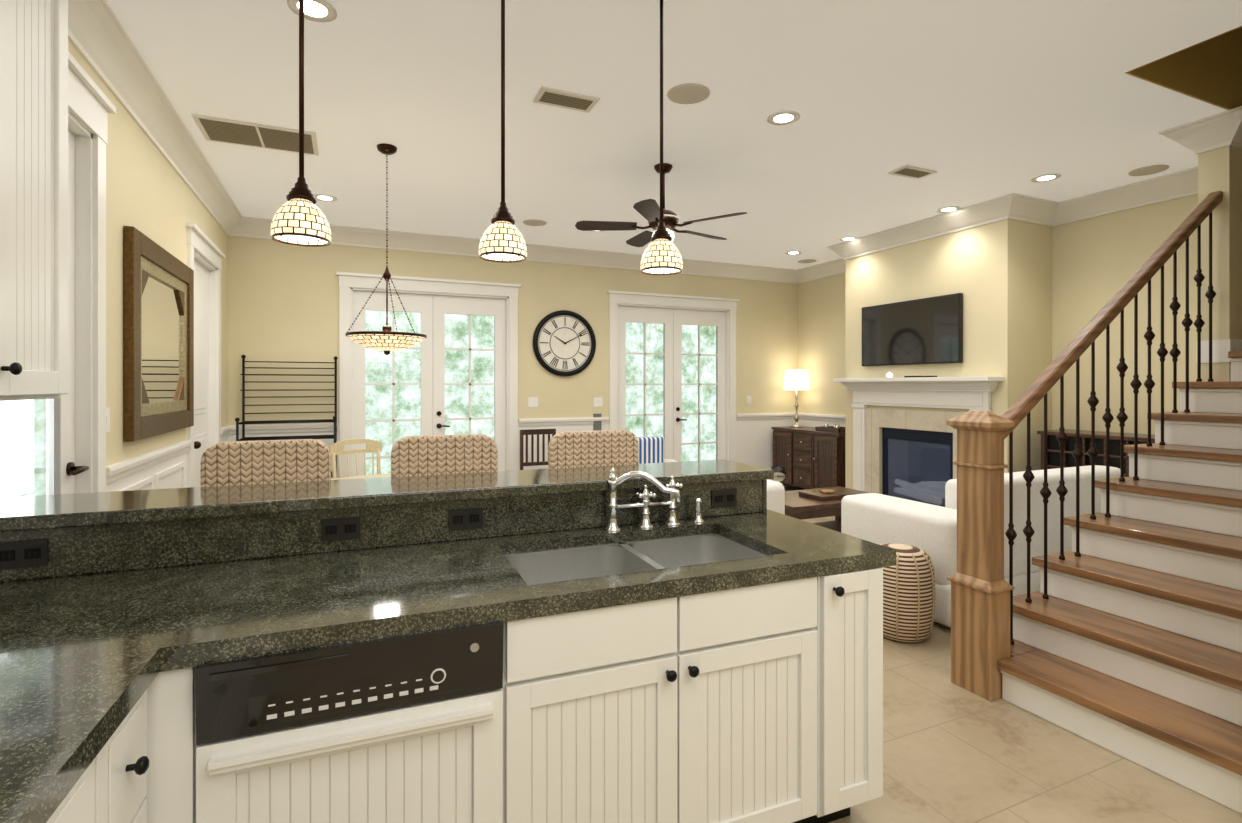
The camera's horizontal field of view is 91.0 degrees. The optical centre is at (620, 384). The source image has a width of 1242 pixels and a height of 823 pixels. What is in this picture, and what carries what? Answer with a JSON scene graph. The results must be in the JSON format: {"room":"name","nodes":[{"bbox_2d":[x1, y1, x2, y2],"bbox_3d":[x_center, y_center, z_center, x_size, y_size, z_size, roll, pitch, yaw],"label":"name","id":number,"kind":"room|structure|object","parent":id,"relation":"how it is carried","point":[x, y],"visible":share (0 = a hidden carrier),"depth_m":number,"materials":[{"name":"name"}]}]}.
{"room":"kitchen","nodes":[
{"label":"kitchen","id":0,"kind":"room"},
{"bbox_2d":[68,39,227,491],"bbox_3d":[-2.014,-0.090,1.648,0.160,3.100,9.450,0,0,-24],"label":"wall","id":1,"kind":"structure","parent":0,"point":[150,194],"depth_m":3.42,"materials":[{"name":"paint"}]},
{"bbox_2d":[0,0,19,400],"bbox_3d":[-1.538,-0.794,1.182,0.308,1.668,0.590,0,0,-24],"label":"upper cabinet","id":2,"kind":"object","parent":1,"relation":"attached to","point":[9,9],"depth_m":1.53,"materials":[{"name":"paint"}]},
{"bbox_2d":[20,0,67,399],"bbox_3d":[-1.703,-0.794,1.552,0.308,1.668,0.500,0,0,-24],"label":"upper cabinet","id":3,"kind":"object","parent":1,"relation":"attached to","point":[33,199],"depth_m":1.70,"materials":[{"name":"paint"}]},
{"bbox_2d":[0,130,88,496],"bbox_3d":[-2.309,0.155,2.409,0.121,2.586,0.836,0,0,-24],"label":"door","id":4,"kind":"structure","parent":1,"relation":"in","point":[37,446],"depth_m":2.58,"materials":[{"name":"paint"}]},
{"bbox_2d":[68,51,115,492],"bbox_3d":[-2.322,0.055,2.403,0.212,2.810,1.150,0,0,-24],"label":"door frame","id":5,"kind":"structure","parent":1,"relation":"attached to","point":[90,105],"depth_m":2.81,"materials":[{"name":"white wood"}]},
{"bbox_2d":[106,407,109,431],"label":"light switch","id":6,"kind":"object","parent":1,"relation":"attached to","point":[107,409],"depth_m":2.99,"materials":[{"name":"white plastic"}]},
{"bbox_2d":[106,439,191,490],"bbox_3d":[-2.827,0.930,3.711,0.034,1.060,1.680,0,0,-24],"label":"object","id":7,"kind":"structure","parent":1,"relation":"attached to","point":[118,470],"depth_m":3.58,"materials":[{"name":"white wood"}]},
{"bbox_2d":[68,0,243,236],"bbox_3d":[-1.877,-1.555,1.710,0.142,0.170,9.450,0,0,-24],"label":"crown molding","id":8,"kind":"structure","parent":1,"relation":"attached to","point":[100,40],"depth_m":3.29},
{"bbox_2d":[124,226,193,441],"bbox_3d":[-2.876,-0.270,3.842,0.045,1.140,1.360,0,0,-24],"label":"mirror","id":9,"kind":"object","parent":1,"relation":"attached to","point":[158,339],"depth_m":3.68,"materials":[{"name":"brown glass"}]},
{"bbox_2d":[194,259,208,486],"bbox_3d":[-3.444,0.215,5.007,0.140,2.466,0.906,0,0,-24],"label":"door","id":10,"kind":"structure","parent":1,"relation":"in","point":[201,359],"depth_m":5.08,"materials":[{"name":"paint"}]},
{"bbox_2d":[186,222,224,487],"bbox_3d":[-3.475,0.135,4.993,0.212,2.650,1.220,0,0,-24],"label":"door frame","id":11,"kind":"structure","parent":1,"relation":"attached to","point":[200,248],"depth_m":5.42,"materials":[{"name":"white wood"}]},
{"bbox_2d":[0,479,763,582],"bbox_3d":[-0.636,0.473,2.125,2.673,0.145,0.022,0,0,-22],"label":"backsplash","id":12,"kind":"structure","parent":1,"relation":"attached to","point":[81,550],"depth_m":1.96,"materials":[{"name":"stone"}]},
{"bbox_2d":[228,236,797,478],"bbox_3d":[-0.680,-0.090,7.502,7.360,3.100,0.160,0,0,-24],"label":"wall","id":13,"kind":"structure","parent":0,"point":[283,302],"depth_m":7.18,"materials":[{"name":"paint"}]},
{"bbox_2d":[221,423,337,436],"bbox_3d":[-3.318,0.930,5.977,0.980,1.060,0.480,0,0,-24],"label":"chair rail","id":14,"kind":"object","parent":13,"relation":"attached to","point":[226,430],"depth_m":6.16,"materials":[{"name":"white wood"}]},
{"bbox_2d":[336,272,520,477],"bbox_3d":[-2.108,0.140,6.838,1.960,2.640,0.212,0,0,-24],"label":"door frame","id":15,"kind":"structure","parent":13,"relation":"attached to","point":[348,281],"depth_m":6.71,"materials":[{"name":"white wood"}]},
{"bbox_2d":[353,290,505,475],"bbox_3d":[-2.103,0.220,6.825,1.646,2.456,0.109,0,0,-24],"label":"french door","id":16,"kind":"structure","parent":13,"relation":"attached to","point":[447,376],"depth_m":6.82,"materials":[{"name":"paint"}]},
{"bbox_2d":[244,216,795,283],"bbox_3d":[-0.550,-1.555,7.395,6.890,0.170,0.142,0,0,-24],"label":"crown molding","id":17,"kind":"structure","parent":13,"relation":"attached to","point":[254,227],"depth_m":7.18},
{"bbox_2d":[528,397,537,406],"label":"light switch","id":18,"kind":"object","parent":13,"relation":"attached to","point":[533,401],"depth_m":7.24,"materials":[{"name":"white plastic"}]},
{"bbox_2d":[519,417,608,425],"bbox_3d":[-0.677,0.930,7.397,1.140,1.060,0.034,0,0,-24],"label":"chair rail","id":19,"kind":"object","parent":13,"relation":"attached to","point":[585,420],"depth_m":7.37,"materials":[{"name":"white wood"}]},
{"bbox_2d":[533,310,595,375],"bbox_3d":[-0.675,-0.505,7.386,0.800,0.800,0.050,0,0,-24],"label":"wall clock","id":20,"kind":"object","parent":13,"relation":"attached to","point":[564,342],"visible":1,"depth_m":7.38,"materials":[{"name":"black metal"}]},
{"bbox_2d":[593,413,600,430],"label":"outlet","id":21,"kind":"object","parent":13,"relation":"attached to","point":[597,424],"depth_m":7.56,"materials":[{"name":"grey plastic"}]},
{"bbox_2d":[594,397,602,406],"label":"light switch","id":22,"kind":"object","parent":13,"relation":"attached to","point":[598,401],"depth_m":7.59,"materials":[{"name":"white plastic"}]},
{"bbox_2d":[618,306,724,461],"bbox_3d":[0.697,0.220,8.072,1.636,2.456,0.109,0,0,-24],"label":"french door","id":23,"kind":"structure","parent":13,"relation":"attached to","point":[671,377],"depth_m":8.09,"materials":[{"name":"paint"}]},
{"bbox_2d":[607,290,738,461],"bbox_3d":[0.692,0.140,8.085,1.950,2.640,0.212,0,0,-24],"label":"door frame","id":24,"kind":"structure","parent":13,"relation":"attached to","point":[616,298],"depth_m":8.09,"materials":[{"name":"white wood"}]},
{"bbox_2d":[746,396,750,403],"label":"outlet","id":25,"kind":"object","parent":13,"relation":"attached to","point":[748,398],"depth_m":8.50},
{"bbox_2d":[736,413,794,486],"bbox_3d":[2.063,0.930,8.617,1.020,1.060,0.034,0,0,-24],"label":"chair rail","id":26,"kind":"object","parent":13,"relation":"attached to","point":[758,415],"depth_m":8.61,"materials":[{"name":"white wood"}]},
{"bbox_2d":[540,579,799,678],"bbox_3d":[0.159,0.675,1.734,0.972,0.160,0.020,0,0,-22],"label":"drawer fronts","id":27,"kind":"structure","parent":0,"relation":"attached to","point":[589,640],"depth_m":1.71,"materials":[{"name":"white wood"}]},
{"bbox_2d":[106,0,1241,269],"bbox_3d":[1.274,-1.750,3.112,7.360,0.220,9.770,0,0,-24],"label":"ceiling","id":28,"kind":"structure","parent":0,"point":[970,102],"depth_m":3.59,"materials":[{"name":"paint"}]},
{"bbox_2d":[191,114,298,152],"bbox_3d":[-2.405,-1.632,3.969,0.572,0.014,0.445,0,0,-24],"label":"ceiling vent","id":29,"kind":"object","parent":28,"relation":"in","point":[229,131],"depth_m":3.94,"materials":[{"name":"white metal"}]},
{"bbox_2d":[270,0,331,246],"bbox_3d":[-1.023,-1.050,1.953,0.174,1.178,0.174,0,0,-24],"label":"pendant light","id":30,"kind":"object","parent":28,"relation":"hanging from","point":[299,218],"visible":1,"depth_m":1.93,"materials":[{"name":"glass"}]},
{"bbox_2d":[304,131,318,155],"bbox_3d":[-2.094,-1.632,4.107,0.091,0.014,0.444,0,0,-24],"label":"ceiling vent","id":31,"kind":"object","parent":28,"relation":"in","point":[310,138],"depth_m":4.11,"materials":[{"name":"white metal"}]},
{"bbox_2d":[287,0,336,21],"bbox_3d":[-1.341,-1.651,2.650,0.189,0.036,0.189,0,0,-24],"label":"recessed light","id":32,"kind":"object","parent":28,"relation":"in","point":[315,10],"depth_m":2.66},
{"bbox_2d":[314,194,336,201],"bbox_3d":[-2.589,-1.651,5.336,0.189,0.036,0.189,0,0,-24],"label":"recessed light","id":33,"kind":"object","parent":28,"relation":"in","point":[322,197],"depth_m":5.33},
{"bbox_2d":[345,143,426,354],"bbox_3d":[-1.613,-0.922,4.203,0.522,1.434,0.522,0,0,-24],"label":"pendant chandelier","id":34,"kind":"object","parent":28,"relation":"hanging from","point":[386,340],"visible":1,"depth_m":4.11,"materials":[{"name":"white glass"}]},
{"bbox_2d":[478,0,526,262],"bbox_3d":[-0.429,-1.050,2.217,0.174,1.178,0.174,0,0,-24],"label":"pendant light","id":35,"kind":"object","parent":28,"relation":"hanging from","point":[502,240],"visible":1,"depth_m":2.19,"materials":[{"name":"glass"}]},
{"bbox_2d":[523,219,546,225],"bbox_3d":[-0.870,-1.634,6.156,0.239,0.010,0.239,0,0,21],"label":"ceiling speaker","id":36,"kind":"object","parent":28,"relation":"attached to","point":[532,222],"depth_m":6.12},
{"bbox_2d":[532,86,599,112],"bbox_3d":[-0.313,-1.632,3.481,0.352,0.014,0.204,0,0,-24],"label":"ceiling vent","id":37,"kind":"object","parent":28,"relation":"in","point":[545,95],"depth_m":3.48,"materials":[{"name":"white metal"}]},
{"bbox_2d":[575,163,746,246],"bbox_3d":[0.310,-1.343,4.617,1.258,0.592,1.233,0,0,-24],"label":"ceiling fan","id":38,"kind":"object","parent":28,"relation":"hanging from","point":[648,210],"visible":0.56,"depth_m":4.53,"materials":[{"name":"brown wood"}]},
{"bbox_2d":[640,0,682,274],"bbox_3d":[0.165,-1.050,2.482,0.174,1.178,0.174,0,0,-24],"label":"pendant light","id":39,"kind":"object","parent":28,"relation":"hanging from","point":[661,255],"visible":1,"depth_m":2.46,"materials":[{"name":"glass"}]},
{"bbox_2d":[667,83,709,103],"bbox_3d":[0.380,-1.634,3.432,0.238,0.010,0.238,0,0,21],"label":"ceiling speaker","id":40,"kind":"object","parent":28,"relation":"attached to","point":[695,92],"depth_m":3.41},
{"bbox_2d":[767,111,799,124],"bbox_3d":[0.996,-1.651,3.740,0.189,0.036,0.189,0,0,-24],"label":"recessed light","id":41,"kind":"object","parent":28,"relation":"in","point":[781,117],"depth_m":3.74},
{"bbox_2d":[785,251,801,254],"bbox_3d":[2.135,-1.651,7.550,0.189,0.036,0.189,0,0,-24],"label":"recessed light","id":42,"kind":"object","parent":28,"relation":"in","point":[790,252],"depth_m":7.55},
{"bbox_2d":[798,259,815,262],"bbox_3d":[2.460,-1.634,8.068,0.238,0.010,0.238,0,0,21],"label":"ceiling speaker","id":43,"kind":"object","parent":28,"relation":"attached to","point":[806,260],"depth_m":8.05},
{"bbox_2d":[839,236,857,240],"bbox_3d":[2.547,-1.651,6.829,0.189,0.036,0.189,0,0,-24],"label":"recessed light","id":44,"kind":"object","parent":28,"relation":"in","point":[851,237],"depth_m":6.81,"materials":[{"name":"white"}]},
{"bbox_2d":[888,165,936,178],"bbox_3d":[2.225,-1.632,4.660,0.348,0.014,0.193,0,0,-24],"label":"ceiling vent","id":45,"kind":"object","parent":28,"relation":"in","point":[908,171],"depth_m":4.67,"materials":[{"name":"white metal"}]},
{"bbox_2d":[937,206,959,212],"bbox_3d":[3.051,-1.651,5.684,0.189,0.036,0.189,0,0,-24],"label":"recessed light","id":46,"kind":"object","parent":28,"relation":"in","point":[950,208],"depth_m":5.68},
{"bbox_2d":[1031,173,1060,181],"bbox_3d":[3.359,-1.651,4.821,0.189,0.036,0.189,0,0,-24],"label":"recessed light","id":47,"kind":"object","parent":28,"relation":"in","point":[1046,177],"depth_m":4.82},
{"bbox_2d":[1128,164,1169,175],"bbox_3d":[4.024,-1.634,4.653,0.239,0.010,0.239,0,0,21],"label":"ceiling speaker","id":48,"kind":"object","parent":28,"relation":"attached to","point":[1153,169],"depth_m":4.63},
{"bbox_2d":[845,219,1051,493],"bbox_3d":[3.315,-0.090,6.407,0.628,3.100,1.930,0,0,-24],"label":"wall","id":49,"kind":"structure","parent":0,"point":[998,274],"depth_m":5.64,"materials":[{"name":"paint"}]},
{"bbox_2d":[798,413,844,421],"bbox_3d":[2.874,0.930,8.132,0.034,1.060,1.580,0,0,-24],"label":"chair rail","id":50,"kind":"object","parent":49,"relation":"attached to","point":[801,415],"depth_m":8.36,"materials":[{"name":"white wood"}]},
{"bbox_2d":[862,293,962,365],"bbox_3d":[2.975,-0.540,6.322,0.055,0.660,1.210,0,0,-24],"label":"wall-mounted tv","id":51,"kind":"object","parent":49,"relation":"attached to","point":[929,330],"visible":1,"depth_m":6.22,"materials":[{"name":"black metal"}]},
{"bbox_2d":[882,427,952,506],"bbox_3d":[3.108,0.910,6.315,0.147,0.896,0.886,0,0,-24],"label":"fireplace insert","id":52,"kind":"object","parent":49,"relation":"in","point":[917,465],"visible":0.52,"depth_m":6.29,"materials":[{"name":"metal"}]},
{"bbox_2d":[833,376,1003,493],"bbox_3d":[2.929,0.693,6.235,0.213,1.535,1.870,0,0,-24],"label":"fireplace mantel","id":53,"kind":"structure","parent":49,"relation":"attached to","point":[972,393],"depth_m":6.36,"materials":[{"name":"wood"}]},
{"bbox_2d":[886,372,893,377],"bbox_3d":[2.831,-0.108,6.427,0.077,0.065,0.077,0,0,-39],"label":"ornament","id":54,"kind":"object","parent":53,"relation":"on","point":[889,374],"depth_m":6.40,"materials":[{"name":"ceramic"}]},
{"bbox_2d":[824,193,1027,263],"bbox_3d":[2.963,-1.555,6.251,0.142,0.170,2.214,0,0,-24],"label":"crown molding","id":55,"kind":"structure","parent":49,"relation":"attached to","point":[1012,206],"depth_m":5.95,"materials":[{"name":"white wood"}]},
{"bbox_2d":[1017,196,1059,224],"bbox_3d":[3.664,-1.555,5.429,0.450,0.170,0.142,0,0,-24],"label":"crown molding","id":56,"kind":"structure","parent":49,"relation":"attached to","point":[1040,211],"depth_m":5.48,"materials":[{"name":"beige paint"}]},
{"bbox_2d":[1044,170,1197,225],"bbox_3d":[4.234,-1.555,4.945,0.142,0.170,1.490,0,0,-24],"label":"crown molding","id":57,"kind":"structure","parent":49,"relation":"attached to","point":[1178,184],"depth_m":5.02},
{"bbox_2d":[798,194,1197,434],"bbox_3d":[3.914,-0.740,6.034,0.160,4.400,6.260,0,0,-24],"label":"wall","id":58,"kind":"structure","parent":0,"point":[1098,262],"depth_m":5.29,"materials":[{"name":"paint"}]},
{"bbox_2d":[796,263,844,283],"bbox_3d":[2.855,-1.555,8.042,0.142,0.170,1.430,0,0,-24],"label":"crown molding","id":59,"kind":"structure","parent":58,"relation":"attached to","point":[821,270],"depth_m":8.36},
{"bbox_2d":[784,486,1241,822],"bbox_3d":[1.274,1.520,3.112,7.360,0.120,9.770,0,0,-24],"label":"floor","id":60,"kind":"structure","parent":0,"point":[953,753],"depth_m":2.32,"materials":[{"name":"beige tile"}]},
{"bbox_2d":[52,755,103,822],"bbox_3d":[-1.070,1.022,0.679,0.613,0.875,0.500,0,0,-22],"label":"base cabinet","id":61,"kind":"object","parent":60,"relation":"on","point":[85,804],"depth_m":1.00,"materials":[{"name":"paint"}]},
{"bbox_2d":[104,659,195,822],"bbox_3d":[-1.182,1.022,1.055,0.685,0.875,0.280,0,0,-22],"label":"base cabinet","id":62,"kind":"object","parent":60,"relation":"on","point":[150,753],"depth_m":1.27,"materials":[{"name":"paint"}]},
{"bbox_2d":[201,439,330,486],"bbox_3d":[-1.333,0.840,2.256,0.466,1.240,0.420,0,0,-24],"label":"bar stool","id":63,"kind":"object","parent":60,"relation":"on","point":[225,463],"visible":0.19,"depth_m":2.39,"materials":[{"name":"beige wicker"}]},
{"bbox_2d":[235,355,337,476],"bbox_3d":[-3.259,0.581,5.992,0.860,1.758,0.398,0,0,-24],"label":"rack","id":64,"kind":"object","parent":60,"relation":"on","point":[244,422],"visible":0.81,"depth_m":6.04,"materials":[{"name":"black metal"}]},
{"bbox_2d":[156,607,539,822],"bbox_3d":[-0.736,1.022,1.716,0.825,0.875,0.705,0,0,-22],"label":"base cabinet","id":65,"kind":"object","parent":60,"relation":"on","point":[425,722],"depth_m":1.42,"materials":[{"name":"paint"}]},
{"bbox_2d":[0,559,231,822],"bbox_3d":[-0.935,0.570,0.367,0.630,0.050,3.060,0,0,-22],"label":"countertop","id":66,"kind":"structure","parent":65,"relation":"on","point":[74,649],"depth_m":1.20,"materials":[{"name":"stone"}]},
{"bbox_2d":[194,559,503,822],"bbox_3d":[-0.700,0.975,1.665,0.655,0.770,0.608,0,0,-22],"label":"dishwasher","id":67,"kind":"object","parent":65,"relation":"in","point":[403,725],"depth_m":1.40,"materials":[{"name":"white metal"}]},
{"bbox_2d":[0,459,773,534],"bbox_3d":[-0.678,0.380,2.270,2.703,0.040,0.400,0,0,-22],"label":"countertop","id":68,"kind":"structure","parent":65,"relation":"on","point":[62,512],"depth_m":2.03,"materials":[{"name":"stone"}]},
{"bbox_2d":[160,511,895,658],"bbox_3d":[-0.152,0.570,1.959,2.010,0.050,0.690,0,0,-22],"label":"countertop","id":69,"kind":"structure","parent":65,"relation":"on","point":[281,598],"depth_m":1.71,"materials":[{"name":"stone"}]},
{"bbox_2d":[504,531,751,582],"bbox_3d":[0.060,0.684,2.034,0.860,0.203,0.460,0,0,-22],"label":"sink","id":70,"kind":"object","parent":69,"relation":"in","point":[551,563],"depth_m":2.21,"materials":[{"name":"grey metal"}]},
{"bbox_2d":[600,467,707,530],"bbox_3d":[0.153,0.433,2.325,0.419,0.224,0.159,0,0,-22],"label":"faucet","id":71,"kind":"object","parent":69,"relation":"on","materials":[{"name":"silver metal"}]},
{"bbox_2d":[329,439,381,478],"bbox_3d":[-2.247,0.975,5.362,0.463,0.969,0.510,0,0,-44],"label":"dining chair","id":72,"kind":"object","parent":60,"relation":"on","point":[372,446],"visible":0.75,"depth_m":5.52,"materials":[{"name":"paint"}]},
{"bbox_2d":[331,474,390,479],"bbox_3d":[-1.622,1.080,4.258,1.220,0.760,1.220,0,0,-24],"label":"round dining table","id":73,"kind":"object","parent":60,"relation":"on","point":[372,476],"visible":0.02,"depth_m":4.67,"materials":[{"name":"beige paint"}]},
{"bbox_2d":[391,434,497,476],"bbox_3d":[-0.703,0.840,2.509,0.466,1.240,0.420,0,0,-24],"label":"bar stool","id":74,"kind":"object","parent":60,"relation":"on","point":[436,454],"visible":0.1,"depth_m":2.64,"materials":[{"name":"beige wicker"}]},
{"bbox_2d":[520,429,555,469],"bbox_3d":[-0.862,0.980,6.731,0.440,0.960,0.440,0,0,-24],"label":"chair","id":75,"kind":"object","parent":60,"relation":"on","point":[533,432],"visible":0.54,"depth_m":6.87,"materials":[{"name":"brown wood"}]},
{"bbox_2d":[548,430,638,468],"bbox_3d":[-0.063,0.840,2.766,0.466,1.240,0.420,0,0,-24],"label":"bar stool","id":76,"kind":"object","parent":60,"relation":"on","point":[567,449],"visible":0.1,"depth_m":2.90,"materials":[{"name":"beige wicker"}]},
{"bbox_2d":[637,436,677,463],"bbox_3d":[0.262,0.995,6.444,0.900,0.870,0.880,0,0,-12],"label":"armchair","id":77,"kind":"object","parent":60,"relation":"on","point":[651,449],"visible":0.1,"depth_m":6.49,"materials":[{"name":"fabric"}]},
{"bbox_2d":[540,639,783,822],"bbox_3d":[0.060,1.160,2.034,0.900,0.600,0.490,0,0,-22],"label":"base cabinet","id":78,"kind":"object","parent":60,"relation":"on","point":[693,736],"depth_m":1.71,"materials":[{"name":"paint"}]},
{"bbox_2d":[767,480,784,514],"bbox_3d":[0.509,1.015,3.970,0.800,0.830,0.850,0,0,-24],"label":"armchair","id":79,"kind":"object","parent":60,"relation":"on","point":[775,496],"visible":0.02,"depth_m":3.70,"materials":[{"name":"fabric"}]},
{"bbox_2d":[708,531,891,822],"bbox_3d":[0.583,1.022,2.254,0.325,0.875,0.692,0,0,-22],"label":"base cabinet","id":80,"kind":"object","parent":60,"relation":"on","point":[833,666],"depth_m":1.92,"materials":[{"name":"paint"}]},
{"bbox_2d":[772,426,844,488],"bbox_3d":[2.590,1.025,8.104,0.526,0.870,1.300,0,0,-24],"label":"buffet","id":81,"kind":"object","parent":60,"relation":"on","point":[808,457],"visible":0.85,"depth_m":7.89,"materials":[{"name":"brown wood"}]},
{"bbox_2d":[784,370,809,427],"bbox_3d":[2.450,0.190,8.512,0.350,0.800,0.350,0,0,-24],"label":"lamp","id":82,"kind":"object","parent":81,"relation":"on","point":[796,380],"visible":1,"depth_m":8.39,"materials":[{"name":"white fabric"}]},
{"bbox_2d":[815,424,844,432],"bbox_3d":[2.746,0.545,7.779,0.305,0.090,0.420,0,0,-24],"label":"tray","id":83,"kind":"object","parent":81,"relation":"on","point":[836,428],"visible":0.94,"depth_m":7.73,"materials":[{"name":"brown wood"}]},
{"bbox_2d":[771,467,868,531],"bbox_3d":[1.786,1.097,5.502,1.100,0.726,0.640,0,0,-24],"label":"coffee table","id":84,"kind":"object","parent":60,"relation":"on","point":[812,503],"visible":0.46,"depth_m":5.33,"materials":[{"name":"brown wood"}]},
{"bbox_2d":[879,543,935,642],"bbox_3d":[1.637,1.201,3.575,0.381,0.518,0.364,0,0,-24],"label":"stool","id":85,"kind":"object","parent":60,"relation":"on","point":[909,593],"visible":0.69,"depth_m":3.42,"materials":[{"name":"beige wicker"}]},
{"bbox_2d":[841,465,1119,627],"bbox_3d":[2.715,1.005,4.400,2.150,0.850,0.930,0,0,-24],"label":"sofa","id":86,"kind":"object","parent":60,"relation":"on","point":[929,529],"visible":0.33,"depth_m":3.87,"materials":[{"name":"fabric"}]},
{"bbox_2d":[1037,429,1154,476],"bbox_3d":[4.058,0.930,4.883,0.464,1.060,1.180,0,0,-24],"label":"console","id":87,"kind":"object","parent":60,"relation":"on","point":[1053,454],"visible":0.06,"depth_m":5.03,"materials":[{"name":"brown wood"}]},
{"bbox_2d":[998,351,1241,813],"bbox_3d":[3.521,0.258,3.204,3.560,2.405,1.121,0,0,-24],"label":"staircase","id":88,"kind":"structure","parent":60,"relation":"on","point":[1127,636],"depth_m":2.77,"materials":[{"name":"brown wood"}]},
{"bbox_2d":[946,191,1222,700],"bbox_3d":[2.674,0.128,3.355,2.242,2.664,0.233,0,0,-24],"label":"balustrade","id":89,"kind":"object","parent":88,"relation":"attached to","point":[982,589],"visible":0.98,"depth_m":3.00,"materials":[{"name":"brown wood"}]},
{"bbox_2d":[1125,26,1241,109],"bbox_3d":[3.898,-2.350,3.182,2.510,1.420,1.303,0,0,-24],"label":"wall","id":90,"kind":"structure","parent":0,"point":[1209,71],"depth_m":3.53,"materials":[{"name":"paint"}]},
{"bbox_2d":[1198,145,1241,381],"bbox_3d":[4.163,-0.090,4.015,1.024,3.100,0.162,0,0,-24],"label":"wall","id":91,"kind":"structure","parent":0,"point":[1219,169],"depth_m":3.78,"materials":[{"name":"paint"}]},
{"bbox_2d":[1159,120,1217,171],"bbox_3d":[3.967,-1.555,4.082,0.992,0.170,0.152,0,0,-24],"label":"crown molding","id":92,"kind":"structure","parent":91,"relation":"attached to","point":[1193,135],"depth_m":3.85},
{"bbox_2d":[1208,106,1241,148],"bbox_3d":[4.152,-1.555,3.862,1.152,0.170,0.162,0,0,-24],"label":"crown molding","id":93,"kind":"structure","parent":91,"relation":"attached to","point":[1225,127],"depth_m":3.71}
]}

